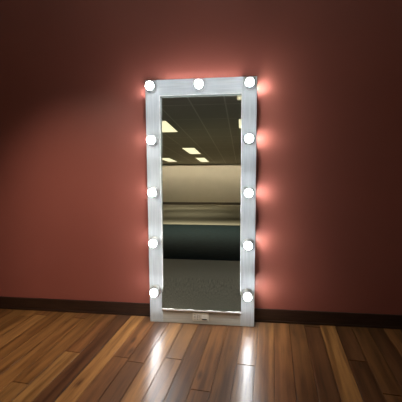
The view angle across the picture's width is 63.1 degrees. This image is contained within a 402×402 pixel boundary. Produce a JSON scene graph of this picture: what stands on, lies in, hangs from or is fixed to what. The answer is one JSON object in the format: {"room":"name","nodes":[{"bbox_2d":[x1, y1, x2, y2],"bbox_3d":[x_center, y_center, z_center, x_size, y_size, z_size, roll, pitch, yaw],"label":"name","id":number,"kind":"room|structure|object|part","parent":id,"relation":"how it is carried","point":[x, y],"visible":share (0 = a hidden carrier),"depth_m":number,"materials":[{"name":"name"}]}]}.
{"room":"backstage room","nodes":[
{"label":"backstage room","id":0,"kind":"room"},
{"bbox_2d":[0,0,401,314],"bbox_3d":[-1.479,-0.364,2.581,11.200,2.700,0.120,0,7,7],"label":"wall","id":1,"kind":"structure","parent":0,"point":[74,73],"depth_m":2.32,"materials":[{"name":"red paint"}]},
{"bbox_2d":[0,296,401,328],"bbox_3d":[-1.477,0.835,2.664,11.000,0.100,0.020,0,7,7],"label":"baseboard","id":2,"kind":"structure","parent":1,"relation":"attached to","point":[367,320],"depth_m":2.43,"materials":[{"name":"brown wood"}]},
{"bbox_2d":[0,309,401,401],"bbox_3d":[-1.537,0.957,2.184,11.000,0.021,1.009,0,7,7],"label":"floor","id":3,"kind":"structure","parent":0,"point":[46,356],"depth_m":1.97,"materials":[{"name":"brown wood"}]},
{"bbox_2d":[145,76,256,326],"bbox_3d":[-0.005,0.037,2.297,0.770,1.750,0.179,0,7,7],"label":"mirror","id":4,"kind":"object","parent":3,"relation":"on","point":[201,132],"visible":1,"depth_m":2.32,"materials":[{"name":"white paint"}]},
{"bbox_2d":[146,81,156,92],"bbox_3d":[-0.345,-0.780,2.229,0.077,0.077,0.093,0,7,7],"label":"bulb","id":5,"kind":"object","parent":4,"relation":"attached to","point":[151,86],"depth_m":2.26,"materials":[{"name":"white glass"}]},
{"bbox_2d":[147,135,157,145],"bbox_3d":[-0.343,-0.420,2.266,0.077,0.077,0.093,0,7,7],"label":"bulb","id":6,"kind":"object","parent":4,"relation":"attached to","point":[152,140],"depth_m":2.29,"materials":[{"name":"white glass"}]},
{"bbox_2d":[148,187,158,196],"bbox_3d":[-0.341,-0.059,2.302,0.077,0.077,0.093,0,7,7],"label":"bulb","id":7,"kind":"object","parent":4,"relation":"attached to","point":[152,191],"depth_m":2.33,"materials":[{"name":"white glass"}]},
{"bbox_2d":[149,236,159,246],"bbox_3d":[-0.339,0.301,2.339,0.077,0.077,0.093,0,7,7],"label":"bulb","id":8,"kind":"object","parent":4,"relation":"attached to","point":[154,241],"depth_m":2.37,"materials":[{"name":"white glass"}]},
{"bbox_2d":[150,285,160,296],"bbox_3d":[-0.338,0.661,2.375,0.077,0.077,0.093,0,7,7],"label":"bulb","id":9,"kind":"object","parent":4,"relation":"attached to","point":[155,290],"depth_m":2.41,"materials":[{"name":"white glass"}]},
{"bbox_2d":[193,314,199,319],"bbox_3d":[-0.031,0.849,2.397,0.048,0.046,0.004,0,6,7],"label":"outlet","id":10,"kind":"object","parent":4,"relation":"attached to","point":[195,315],"depth_m":2.39,"materials":[{"name":"white plastic"}]},
{"bbox_2d":[194,80,204,91],"bbox_3d":[-0.013,-0.778,2.189,0.077,0.077,0.093,0,7,7],"label":"bulb","id":11,"kind":"object","parent":4,"relation":"attached to","point":[199,85],"depth_m":2.22,"materials":[{"name":"white glass"}]},
{"bbox_3d":[-0.002,0.032,2.323,0.578,1.542,0.049,0,6,7],"label":"mirror pane","id":12,"kind":"part","parent":4,"relation":"part of","materials":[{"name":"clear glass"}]},
{"bbox_3d":[-0.005,-0.785,2.252,0.572,0.106,0.038,0,6,7],"label":"frame rail","id":13,"kind":"part","parent":4,"relation":"part of","materials":[{"name":"silver metal"}]},
{"bbox_3d":[-0.003,0.849,2.397,0.120,0.062,0.006,0,6,7],"label":"control plate","id":14,"kind":"part","parent":4,"relation":"part of","materials":[{"name":"white plastic"}]},
{"bbox_3d":[0.003,0.848,2.417,0.572,0.110,0.038,0,6,7],"label":"frame rail","id":15,"kind":"part","parent":4,"relation":"part of","materials":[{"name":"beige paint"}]},
{"bbox_2d":[242,238,252,249],"bbox_3d":[0.325,0.306,2.257,0.077,0.077,0.093,0,7,7],"label":"bulb","id":16,"kind":"object","parent":4,"relation":"attached to","point":[247,243],"depth_m":2.29,"materials":[{"name":"white glass"}]},
{"bbox_2d":[242,288,252,300],"bbox_3d":[0.327,0.666,2.294,0.077,0.077,0.093,0,7,7],"label":"bulb","id":17,"kind":"object","parent":4,"relation":"attached to","point":[247,293],"depth_m":2.33,"materials":[{"name":"white glass"}]},
{"bbox_2d":[243,187,253,197],"bbox_3d":[0.323,-0.055,2.221,0.077,0.077,0.093,0,7,7],"label":"bulb","id":18,"kind":"object","parent":4,"relation":"attached to","point":[248,192],"depth_m":2.25,"materials":[{"name":"white glass"}]},
{"bbox_2d":[243,134,254,144],"bbox_3d":[0.321,-0.415,2.185,0.077,0.077,0.093,0,7,7],"label":"bulb","id":19,"kind":"object","parent":4,"relation":"attached to","point":[248,139],"depth_m":2.22,"materials":[{"name":"white glass"}]},
{"bbox_2d":[244,78,254,89],"bbox_3d":[0.320,-0.775,2.148,0.077,0.077,0.093,0,7,7],"label":"bulb","id":20,"kind":"object","parent":4,"relation":"attached to","point":[249,83],"depth_m":2.18,"materials":[{"name":"white glass"}]}
]}

